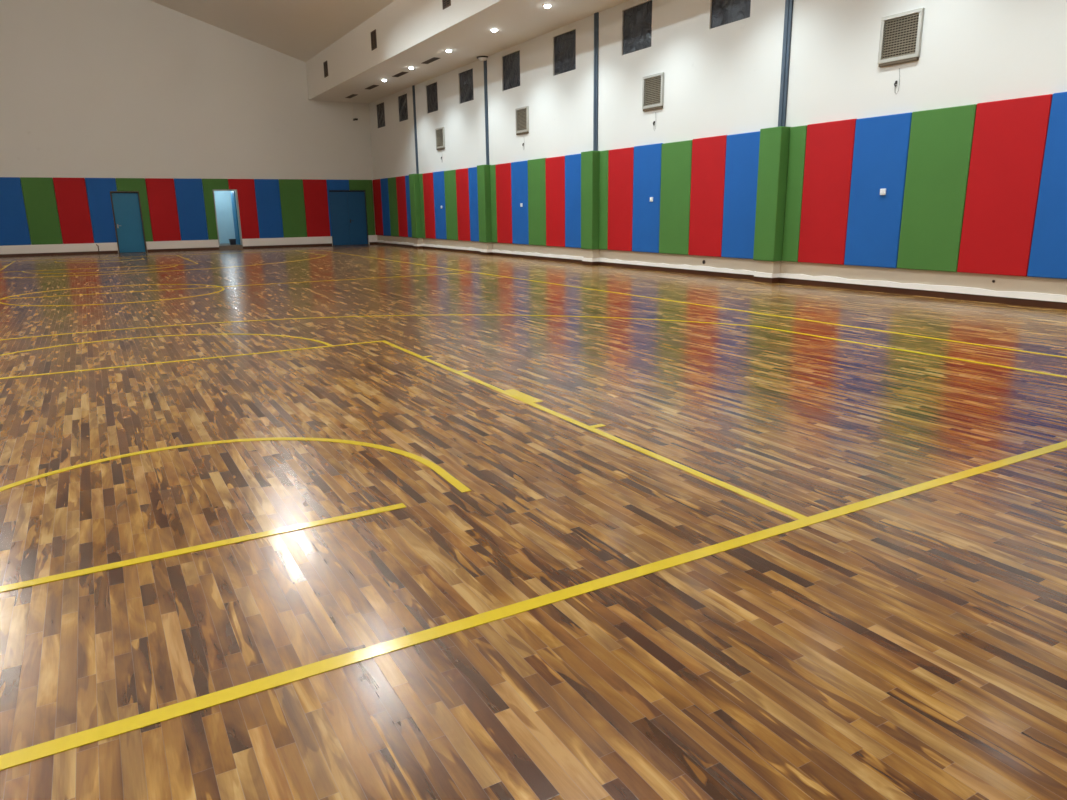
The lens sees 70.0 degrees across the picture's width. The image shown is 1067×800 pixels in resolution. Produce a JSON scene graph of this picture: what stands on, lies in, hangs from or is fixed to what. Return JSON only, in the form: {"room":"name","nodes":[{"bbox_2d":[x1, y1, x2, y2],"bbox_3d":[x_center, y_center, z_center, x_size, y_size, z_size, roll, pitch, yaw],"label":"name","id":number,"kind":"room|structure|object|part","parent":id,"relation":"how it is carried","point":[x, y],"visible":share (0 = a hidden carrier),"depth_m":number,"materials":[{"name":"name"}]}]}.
{"room":"gymnasium","nodes":[
{"label":"gymnasium","id":0,"kind":"room"},
{"bbox_2d":[0,0,375,252],"bbox_3d":[-16.746,-10.461,27.964,22.120,10.033,0.160,-9,16,-29],"label":"wall","id":1,"kind":"structure","parent":0,"point":[89,88],"depth_m":28.93,"materials":[{"name":"white paint"}]},
{"bbox_2d":[0,177,30,245],"bbox_3d":[-18.880,-6.783,27.454,0.992,2.380,0.067,-9,16,-29],"label":"pad","id":2,"kind":"object","parent":1,"relation":"attached to","point":[14,230],"visible":1,"depth_m":27.49,"materials":[{"name":"blue plastic"}]},
{"bbox_2d":[20,177,62,244],"bbox_3d":[-18.013,-6.915,27.933,0.992,2.380,0.067,-9,16,-29],"label":"pad","id":3,"kind":"object","parent":1,"relation":"attached to","point":[39,197],"visible":1,"depth_m":27.90,"materials":[{"name":"green plastic"}]},
{"bbox_2d":[53,178,93,243],"bbox_3d":[-17.137,-7.048,28.418,1.012,2.380,0.067,-9,16,-29],"label":"pad","id":4,"kind":"object","parent":1,"relation":"attached to","point":[70,193],"visible":1,"depth_m":28.39,"materials":[{"name":"red fabric"}]},
{"bbox_2d":[85,178,116,242],"bbox_3d":[-16.256,-7.181,28.905,1.002,2.380,0.067,-9,16,-29],"label":"pad","id":5,"kind":"object","parent":1,"relation":"attached to","point":[98,189],"visible":1,"depth_m":28.82,"materials":[{"name":"blue plastic"}]},
{"bbox_2d":[110,191,146,252],"bbox_3d":[-15.631,-6.859,29.436,0.984,2.302,0.230,-9,16,-29],"label":"door","id":6,"kind":"structure","parent":1,"relation":"in","point":[128,217],"depth_m":29.44,"materials":[{"name":"teal paint"}]},
{"bbox_2d":[115,178,152,241],"bbox_3d":[-15.380,-7.314,29.390,1.002,2.380,0.067,-9,16,-29],"label":"pad","id":7,"kind":"object","parent":1,"relation":"attached to","point":[123,184],"visible":1,"depth_m":29.37,"materials":[{"name":"green fabric"}]},
{"bbox_2d":[145,178,180,240],"bbox_3d":[-14.504,-7.447,29.875,1.002,2.380,0.067,-9,16,-29],"label":"pad","id":8,"kind":"object","parent":1,"relation":"attached to","point":[161,195],"visible":1,"depth_m":29.84,"materials":[{"name":"red fabric"}]},
{"bbox_2d":[0,235,376,253],"bbox_3d":[-16.624,-5.820,29.015,22.120,0.305,0.075,-9,16,-29],"label":"trim","id":9,"kind":"structure","parent":1,"relation":"attached to","point":[82,247],"depth_m":30.12,"materials":[{"name":"paint"}]},
{"bbox_2d":[0,242,376,256],"bbox_3d":[-16.625,-5.623,29.071,22.120,0.105,0.060,-9,16,-29],"label":"baseboard","id":10,"kind":"structure","parent":1,"relation":"attached to","point":[370,243],"depth_m":30.15,"materials":[{"name":"white paint"}]},
{"bbox_2d":[174,178,208,240],"bbox_3d":[-13.624,-7.580,30.362,1.012,2.380,0.067,-9,16,-29],"label":"pad","id":11,"kind":"object","parent":1,"relation":"attached to","point":[189,192],"visible":1,"depth_m":30.33,"materials":[{"name":"blue fabric"}]},
{"bbox_2d":[202,179,228,239],"bbox_3d":[-12.756,-7.712,30.842,0.972,2.380,0.067,-9,16,-29],"label":"pad","id":12,"kind":"object","parent":1,"relation":"attached to","point":[208,185],"visible":1,"depth_m":30.66,"materials":[{"name":"green fabric"}]},
{"bbox_2d":[213,189,242,249],"bbox_3d":[-12.706,-7.454,31.509,0.930,2.375,1.062,-9,16,-29],"label":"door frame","id":13,"kind":"structure","parent":1,"relation":"in","point":[234,200],"depth_m":31.36,"materials":[{"name":"grey paint"}]},
{"bbox_2d":[228,179,259,238],"bbox_3d":[-11.893,-7.843,31.319,1.002,2.380,0.067,-9,16,-29],"label":"pad","id":14,"kind":"object","parent":1,"relation":"attached to","point":[245,188],"visible":1,"depth_m":31.34,"materials":[{"name":"red fabric"}]},
{"bbox_2d":[254,179,283,237],"bbox_3d":[-11.030,-7.974,31.797,0.972,2.380,0.067,-9,16,-29],"label":"pad","id":15,"kind":"object","parent":1,"relation":"attached to","point":[267,192],"visible":1,"depth_m":31.76,"materials":[{"name":"blue fabric"}]},
{"bbox_2d":[279,179,306,237],"bbox_3d":[-10.176,-8.103,32.269,0.982,2.380,0.067,-9,16,-29],"label":"pad","id":16,"kind":"object","parent":1,"relation":"attached to","point":[291,190],"visible":1,"depth_m":32.23,"materials":[{"name":"green plastic"}]},
{"bbox_2d":[303,179,329,236],"bbox_3d":[-9.313,-8.234,32.747,0.992,2.380,0.067,-9,16,-29],"label":"pad","id":17,"kind":"object","parent":1,"relation":"attached to","point":[315,191],"visible":1,"depth_m":32.71,"materials":[{"name":"red fabric"}]},
{"bbox_2d":[326,180,348,235],"bbox_3d":[-8.454,-8.364,33.222,0.972,2.380,0.067,-9,16,-29],"label":"pad","id":18,"kind":"object","parent":1,"relation":"attached to","point":[331,184],"visible":1,"depth_m":32.98,"materials":[{"name":"blue plastic"}]},
{"bbox_2d":[329,190,368,244],"bbox_3d":[-8.151,-8.025,33.600,1.620,2.350,0.174,-9,16,-29],"label":"door","id":19,"kind":"structure","parent":1,"relation":"in","point":[348,210],"depth_m":33.59,"materials":[{"name":"metal"}]},
{"bbox_2d":[349,180,374,234],"bbox_3d":[-7.576,-8.498,33.708,1.037,2.380,0.067,-9,16,-29],"label":"pad","id":20,"kind":"object","parent":1,"relation":"attached to","point":[366,185],"visible":1,"depth_m":33.73,"materials":[{"name":"green plastic"}]},
{"bbox_2d":[214,191,239,243],"bbox_3d":[-12.544,-7.947,32.477,3.300,2.540,2.230,-9,16,-29],"label":"wall","id":21,"kind":"structure","parent":0,"point":[223,202],"depth_m":33.25,"materials":[{"name":"blue paint"}]},
{"bbox_2d":[150,0,394,61],"bbox_3d":[-6.545,-9.936,9.670,17.160,2.783,41.160,-9,16,-29],"label":"ceiling","id":22,"kind":"structure","parent":0,"point":[298,29],"depth_m":27.00,"materials":[{"name":"white paint"}]},
{"bbox_2d":[0,244,1066,799],"bbox_3d":[-6.488,-1.361,11.918,22.520,0.155,41.510,-9,16,-29],"label":"floor","id":23,"kind":"structure","parent":0,"point":[363,521],"depth_m":3.37,"materials":[{"name":"brown wood"}]},
{"bbox_2d":[412,85,418,173],"bbox_3d":[-4.452,-8.839,29.174,0.053,5.970,0.156,-9,16,-29],"label":"steel column","id":24,"kind":"structure","parent":23,"relation":"on","point":[413,86],"depth_m":28.78,"materials":[{"name":"blue metal"}]},
{"bbox_2d":[477,56,488,164],"bbox_3d":[-1.508,-7.606,24.063,0.400,5.968,0.400,-9,16,-29],"label":"steel column","id":25,"kind":"structure","parent":23,"relation":"on","point":[481,58],"depth_m":23.67,"materials":[{"name":"metal"}]},
{"bbox_3d":[-1.454,-7.590,24.098,0.053,5.920,0.156,-9,16,-29],"label":"post","id":26,"kind":"part","parent":25,"relation":"part of","materials":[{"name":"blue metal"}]},
{"bbox_2d":[593,12,598,150],"bbox_3d":[1.542,-6.391,19.011,0.053,5.970,0.156,-9,16,-29],"label":"steel column","id":27,"kind":"structure","parent":23,"relation":"on","point":[596,15],"depth_m":18.63,"materials":[{"name":"metal"}]},
{"bbox_2d":[778,0,792,126],"bbox_3d":[4.539,-5.166,13.930,0.053,5.970,0.156,-9,16,-29],"label":"steel column","id":28,"kind":"structure","parent":23,"relation":"on","point":[788,15],"depth_m":13.69,"materials":[{"name":"metal"}]},
{"bbox_2d":[369,0,1066,179],"bbox_3d":[3.162,-5.777,16.456,0.140,5.970,40.960,-9,16,-29],"label":"wall","id":29,"kind":"structure","parent":0,"point":[725,79],"depth_m":15.06,"materials":[{"name":"white paint"}]},
{"bbox_2d":[323,61,327,77],"bbox_3d":[-7.920,-12.615,29.070,0.020,0.540,0.480,-9,16,-29],"label":"air vent","id":30,"kind":"object","parent":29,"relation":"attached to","point":[325,62],"visible":1,"depth_m":29.06,"materials":[{"name":"brown metal"}]},
{"bbox_2d":[371,29,376,49],"bbox_3d":[-5.085,-11.456,24.263,0.020,0.540,0.480,-9,16,-29],"label":"air vent","id":31,"kind":"object","parent":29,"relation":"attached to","point":[373,33],"visible":1,"depth_m":24.25,"materials":[{"name":"brown metal"}]},
{"bbox_2d":[372,179,382,234],"bbox_3d":[-6.805,-8.457,33.504,0.076,2.379,1.032,-9,16,-29],"label":"pad","id":32,"kind":"object","parent":29,"relation":"attached to","point":[376,183],"visible":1,"depth_m":33.46,"materials":[{"name":"red fabric"}]},
{"bbox_2d":[377,102,384,127],"bbox_3d":[-6.358,-11.926,31.948,0.069,0.950,1.040,-9,16,-29],"label":"window","id":33,"kind":"structure","parent":29,"relation":"in","point":[380,107],"depth_m":31.97,"materials":[{"name":"glass"}]},
{"bbox_2d":[380,178,390,235],"bbox_3d":[-6.312,-8.257,32.669,0.076,2.381,0.932,-9,16,-29],"label":"pad","id":34,"kind":"object","parent":29,"relation":"attached to","point":[384,182],"visible":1,"depth_m":32.62,"materials":[{"name":"blue plastic"}]},
{"bbox_2d":[388,177,398,235],"bbox_3d":[-5.830,-8.058,31.851,0.076,2.377,0.992,-9,16,-29],"label":"pad","id":35,"kind":"object","parent":29,"relation":"attached to","point":[392,193],"visible":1,"depth_m":31.81,"materials":[{"name":"green plastic"}]},
{"bbox_2d":[392,72,408,76],"bbox_3d":[-4.566,-11.137,26.080,0.220,0.012,1.040,-9,16,-29],"label":"air vent","id":36,"kind":"object","parent":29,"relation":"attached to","point":[400,73],"visible":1,"depth_m":26.07,"materials":[{"name":"brown metal"}]},
{"bbox_2d":[396,176,407,236],"bbox_3d":[-5.320,-7.851,30.986,0.076,2.379,1.042,-9,16,-29],"label":"pad","id":37,"kind":"object","parent":29,"relation":"attached to","point":[400,181],"visible":1,"depth_m":30.94,"materials":[{"name":"red fabric"}]},
{"bbox_2d":[398,94,407,121],"bbox_3d":[-5.055,-11.390,29.727,0.082,0.950,1.040,-9,16,-29],"label":"window","id":38,"kind":"structure","parent":29,"relation":"in","point":[403,109],"depth_m":29.75,"materials":[{"name":"glass"}]},
{"bbox_2d":[405,175,411,236],"bbox_3d":[-4.824,-7.650,30.144,0.076,2.383,0.939,-9,16,-29],"label":"pad","id":39,"kind":"object","parent":29,"relation":"attached to","point":[407,176],"visible":0.42,"depth_m":30.32,"materials":[{"name":"blue plastic"}]},
{"bbox_2d":[409,174,421,237],"bbox_3d":[-4.544,-7.489,29.468,0.270,2.390,0.520,-9,16,-29],"label":"pad","id":40,"kind":"object","parent":29,"relation":"attached to","point":[413,178],"visible":1,"depth_m":29.31,"materials":[{"name":"green plastic"}]},
{"bbox_2d":[419,174,424,237],"bbox_3d":[-4.227,-7.405,29.132,0.076,2.382,0.376,-9,16,-29],"label":"pad","id":41,"kind":"object","parent":29,"relation":"attached to","point":[420,175],"visible":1,"depth_m":29.09,"materials":[{"name":"green fabric"}]},
{"bbox_2d":[423,172,435,238],"bbox_3d":[-3.881,-7.262,28.546,0.076,2.378,1.000,-9,16,-29],"label":"pad","id":42,"kind":"object","parent":29,"relation":"attached to","point":[428,189],"visible":1,"depth_m":28.50,"materials":[{"name":"red plastic"}]},
{"bbox_2d":[421,57,439,63],"bbox_3d":[-3.208,-10.582,23.778,0.220,0.012,1.040,-9,16,-29],"label":"air vent","id":43,"kind":"object","parent":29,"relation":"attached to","point":[433,58],"visible":1,"depth_m":23.75,"materials":[{"name":"brown metal"}]},
{"bbox_2d":[427,82,437,112],"bbox_3d":[-3.587,-10.791,27.239,0.080,0.950,1.040,-9,16,-29],"label":"window","id":44,"kind":"structure","parent":29,"relation":"in","point":[432,98],"depth_m":27.26,"materials":[{"name":"glass"}]},
{"bbox_2d":[435,127,444,149],"bbox_3d":[-3.302,-9.250,26.984,0.054,0.725,0.700,-9,16,-29],"label":"air vent","id":45,"kind":"object","parent":29,"relation":"in","point":[440,132],"visible":1,"depth_m":26.95,"materials":[{"name":"metal"}]},
{"bbox_2d":[433,171,446,239],"bbox_3d":[-3.379,-7.059,27.695,0.076,2.381,1.000,-9,16,-29],"label":"pad","id":46,"kind":"object","parent":29,"relation":"attached to","point":[438,177],"visible":1,"depth_m":27.65,"materials":[{"name":"blue plastic"}]},
{"bbox_2d":[442,0,450,9],"bbox_3d":[-2.220,-10.286,19.405,0.020,0.540,0.480,-9,16,-29],"label":"air vent","id":47,"kind":"object","parent":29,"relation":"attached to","point":[445,3],"visible":1,"depth_m":19.47,"materials":[{"name":"brown metal"}]},
{"bbox_2d":[444,170,457,239],"bbox_3d":[-2.878,-6.850,26.846,0.076,2.373,1.000,-9,16,-29],"label":"pad","id":48,"kind":"object","parent":29,"relation":"attached to","point":[449,176],"visible":1,"depth_m":26.80,"materials":[{"name":"green fabric"}]},
{"bbox_2d":[456,168,469,240],"bbox_3d":[-2.377,-6.645,25.996,0.076,2.373,1.000,-9,16,-29],"label":"pad","id":49,"kind":"object","parent":29,"relation":"attached to","point":[462,182],"visible":1,"depth_m":25.95,"materials":[{"name":"red plastic"}]},
{"bbox_2d":[459,69,473,103],"bbox_3d":[-2.155,-10.206,24.810,0.082,0.950,1.100,-9,16,-29],"label":"window","id":50,"kind":"structure","parent":29,"relation":"in","point":[466,78],"depth_m":24.82,"materials":[{"name":"glass"}]},
{"bbox_2d":[306,0,628,102],"bbox_3d":[2.019,-9.215,14.954,2.780,1.460,40.960,-9,16,-29],"label":"soffit","id":51,"kind":"object","parent":29,"relation":"attached to","point":[409,33],"depth_m":22.21,"materials":[{"name":"white paint"}]},
{"bbox_2d":[468,167,478,241],"bbox_3d":[-1.858,-6.435,25.117,0.076,2.375,1.067,-9,16,-29],"label":"pad","id":52,"kind":"object","parent":29,"relation":"attached to","point":[472,172],"visible":0.52,"depth_m":25.25,"materials":[{"name":"blue plastic"}]},
{"bbox_2d":[477,165,491,242],"bbox_3d":[-1.547,-6.264,24.387,0.270,2.390,0.520,-9,16,-29],"label":"pad","id":53,"kind":"object","parent":29,"relation":"attached to","point":[483,171],"visible":1,"depth_m":24.24,"materials":[{"name":"green fabric"}]},
{"bbox_2d":[490,165,496,242],"bbox_3d":[-1.230,-6.177,24.052,0.076,2.374,0.376,-9,16,-29],"label":"pad","id":54,"kind":"object","parent":29,"relation":"attached to","point":[492,167],"visible":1,"depth_m":24.01,"materials":[{"name":"green fabric"}]},
{"bbox_2d":[496,163,512,243],"bbox_3d":[-0.884,-6.036,23.465,0.076,2.374,1.000,-9,16,-29],"label":"pad","id":55,"kind":"object","parent":29,"relation":"attached to","point":[503,171],"visible":1,"depth_m":23.42,"materials":[{"name":"red fabric"}]},
{"bbox_2d":[503,51,519,89],"bbox_3d":[-0.612,-9.579,22.207,0.068,0.950,1.100,-9,16,-29],"label":"window","id":56,"kind":"structure","parent":29,"relation":"in","point":[511,62],"depth_m":22.21,"materials":[{"name":"glass"}]},
{"bbox_2d":[511,160,528,244],"bbox_3d":[-0.382,-5.832,22.614,0.076,2.377,1.000,-9,16,-29],"label":"pad","id":57,"kind":"object","parent":29,"relation":"attached to","point":[519,170],"visible":1,"depth_m":22.57,"materials":[{"name":"blue plastic"}]},
{"bbox_2d":[515,106,528,134],"bbox_3d":[-0.328,-8.035,21.941,0.054,0.725,0.700,-9,16,-29],"label":"air vent","id":58,"kind":"object","parent":29,"relation":"in","point":[521,114],"visible":1,"depth_m":21.93,"materials":[{"name":"metal"}]},
{"bbox_2d":[527,158,545,245],"bbox_3d":[0.119,-5.632,21.763,0.076,2.385,1.000,-9,16,-29],"label":"pad","id":59,"kind":"object","parent":29,"relation":"attached to","point":[536,167],"visible":1,"depth_m":21.71,"materials":[{"name":"green fabric"}]},
{"bbox_2d":[545,156,564,246],"bbox_3d":[0.620,-5.422,20.915,0.076,2.375,1.000,-9,16,-29],"label":"pad","id":60,"kind":"object","parent":29,"relation":"attached to","point":[555,166],"visible":1,"depth_m":20.86,"materials":[{"name":"red fabric"}]},
{"bbox_2d":[554,29,575,75],"bbox_3d":[0.837,-8.985,19.743,0.074,0.950,1.100,-9,16,-29],"label":"window","id":61,"kind":"structure","parent":29,"relation":"in","point":[564,44],"depth_m":19.74,"materials":[{"name":"glass"}]},
{"bbox_2d":[565,154,580,247],"bbox_3d":[1.138,-5.213,20.035,0.076,2.381,1.067,-9,16,-29],"label":"pad","id":62,"kind":"object","parent":29,"relation":"attached to","point":[572,162],"visible":0.52,"depth_m":20.12,"materials":[{"name":"blue fabric"}]},
{"bbox_2d":[581,151,599,249],"bbox_3d":[1.450,-5.040,19.305,0.270,2.390,0.520,-9,16,-29],"label":"pad","id":63,"kind":"object","parent":29,"relation":"attached to","point":[589,159],"visible":1,"depth_m":19.16,"materials":[{"name":"green fabric"}]},
{"bbox_2d":[599,150,608,249],"bbox_3d":[1.767,-4.957,18.970,0.076,2.381,0.376,-9,16,-29],"label":"pad","id":64,"kind":"object","parent":29,"relation":"attached to","point":[604,155],"visible":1,"depth_m":18.94,"materials":[{"name":"green plastic"}]},
{"bbox_2d":[608,147,633,250],"bbox_3d":[2.113,-4.814,18.383,0.076,2.378,1.000,-9,16,-29],"label":"pad","id":65,"kind":"object","parent":29,"relation":"attached to","point":[620,161],"visible":1,"depth_m":18.34,"materials":[{"name":"red fabric"}]},
{"bbox_2d":[623,0,651,54],"bbox_3d":[2.362,-8.364,17.163,0.069,0.950,1.100,-9,16,-29],"label":"window","id":66,"kind":"structure","parent":29,"relation":"in","point":[637,20],"depth_m":17.16,"materials":[{"name":"glass"}]},
{"bbox_2d":[632,143,662,252],"bbox_3d":[2.615,-4.613,17.532,0.076,2.388,1.000,-9,16,-29],"label":"pad","id":67,"kind":"object","parent":29,"relation":"attached to","point":[647,158],"visible":1,"depth_m":17.48,"materials":[{"name":"blue fabric"}]},
{"bbox_2d":[642,72,663,110],"bbox_3d":[2.647,-6.820,16.897,0.054,0.725,0.700,-9,16,-29],"label":"air vent","id":68,"kind":"object","parent":29,"relation":"in","point":[653,85],"visible":1,"depth_m":16.89,"materials":[{"name":"metal"}]},
{"bbox_2d":[659,140,691,254],"bbox_3d":[3.116,-4.401,16.683,0.076,2.373,1.000,-9,16,-29],"label":"pad","id":69,"kind":"object","parent":29,"relation":"attached to","point":[676,157],"visible":1,"depth_m":16.64,"materials":[{"name":"green fabric"}]},
{"bbox_2d":[689,135,726,256],"bbox_3d":[3.617,-4.203,15.832,0.076,2.386,1.000,-9,16,-29],"label":"pad","id":70,"kind":"object","parent":29,"relation":"attached to","point":[708,153],"visible":1,"depth_m":15.78,"materials":[{"name":"red plastic"}]},
{"bbox_2d":[377,235,1066,302],"bbox_3d":[3.054,-3.067,17.046,0.230,0.430,40.960,-9,16,-29],"label":"trim","id":71,"kind":"structure","parent":29,"relation":"attached to","point":[975,280],"depth_m":13.98,"materials":[{"name":"paint"}]},
{"bbox_2d":[377,242,1066,309],"bbox_3d":[3.041,-2.905,17.077,0.230,0.100,40.960,-9,16,-29],"label":"baseboard","id":72,"kind":"structure","parent":29,"relation":"attached to","point":[937,294],"depth_m":13.87,"materials":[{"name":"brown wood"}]},
{"bbox_2d":[711,0,750,28],"bbox_3d":[3.824,-7.763,14.672,0.082,0.950,1.100,-9,16,-29],"label":"window","id":73,"kind":"structure","parent":29,"relation":"in","point":[724,12],"depth_m":14.78,"materials":[{"name":"glass"}]},
{"bbox_2d":[721,131,759,258],"bbox_3d":[4.135,-3.987,14.954,0.076,2.377,1.067,-9,16,-29],"label":"pad","id":74,"kind":"object","parent":29,"relation":"attached to","point":[742,150],"visible":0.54,"depth_m":14.99,"materials":[{"name":"blue fabric"}]},
{"bbox_2d":[753,126,789,260],"bbox_3d":[4.447,-3.816,14.224,0.270,2.390,0.520,-9,16,-29],"label":"pad","id":75,"kind":"object","parent":29,"relation":"attached to","point":[774,141],"visible":1,"depth_m":14.10,"materials":[{"name":"green plastic"}]},
{"bbox_2d":[782,125,806,261],"bbox_3d":[4.764,-3.731,13.889,0.076,2.379,0.376,-9,16,-29],"label":"pad","id":76,"kind":"object","parent":29,"relation":"attached to","point":[798,134],"visible":1,"depth_m":13.85,"materials":[{"name":"green fabric"}]},
{"bbox_2d":[798,119,855,264],"bbox_3d":[5.110,-3.593,13.301,0.076,2.385,1.000,-9,16,-29],"label":"pad","id":77,"kind":"object","parent":29,"relation":"attached to","point":[829,151],"visible":1,"depth_m":13.25,"materials":[{"name":"red fabric"}]},
{"bbox_2d":[844,112,911,267],"bbox_3d":[5.611,-3.382,12.452,0.076,2.374,1.000,-9,16,-29],"label":"pad","id":78,"kind":"object","parent":29,"relation":"attached to","point":[881,143],"visible":1,"depth_m":12.40,"materials":[{"name":"blue fabric"}]},
{"bbox_2d":[880,189,885,194],"bbox_3d":[5.637,-3.358,12.298,0.034,0.100,0.100,-9,16,-29],"label":"switch box","id":79,"kind":"object","parent":78,"relation":"attached to","point":[882,191],"visible":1,"depth_m":12.28,"materials":[{"name":"white plastic"}]},
{"bbox_2d":[877,7,924,66],"bbox_3d":[5.666,-5.586,11.778,0.054,0.725,0.700,-9,16,-29],"label":"air vent","id":80,"kind":"object","parent":29,"relation":"in","point":[900,33],"visible":1,"depth_m":11.76,"materials":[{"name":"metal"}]},
{"bbox_2d":[897,104,976,271],"bbox_3d":[6.113,-3.178,11.602,0.076,2.376,1.000,-9,16,-29],"label":"pad","id":81,"kind":"object","parent":29,"relation":"attached to","point":[940,141],"visible":1,"depth_m":11.55,"materials":[{"name":"green fabric"}]},
{"bbox_2d":[957,94,1052,276],"bbox_3d":[6.614,-2.977,10.751,0.076,2.382,1.000,-9,16,-29],"label":"pad","id":82,"kind":"object","parent":29,"relation":"attached to","point":[1010,135],"visible":1,"depth_m":10.70,"materials":[{"name":"red fabric"}]},
{"bbox_2d":[1027,92,1066,278],"bbox_3d":[7.132,-2.768,9.872,0.076,2.387,1.067,-9,16,-29],"label":"pad","id":83,"kind":"object","parent":29,"relation":"attached to","point":[1048,254],"visible":1,"depth_m":10.18,"materials":[{"name":"blue fabric"}]},
{"bbox_3d":[-12.534,-6.689,32.804,3.300,0.060,2.200,-9,16,-29],"label":"floor","id":84,"kind":"structure","parent":0,"visible":0},
{"bbox_2d":[229,239,235,244],"bbox_3d":[-12.588,-6.618,31.900,0.260,0.239,0.270,-9,16,-29],"label":"storage box","id":85,"kind":"object","parent":84,"relation":"on","point":[232,241],"visible":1,"depth_m":31.81,"materials":[{"name":"plastic"}]}
]}

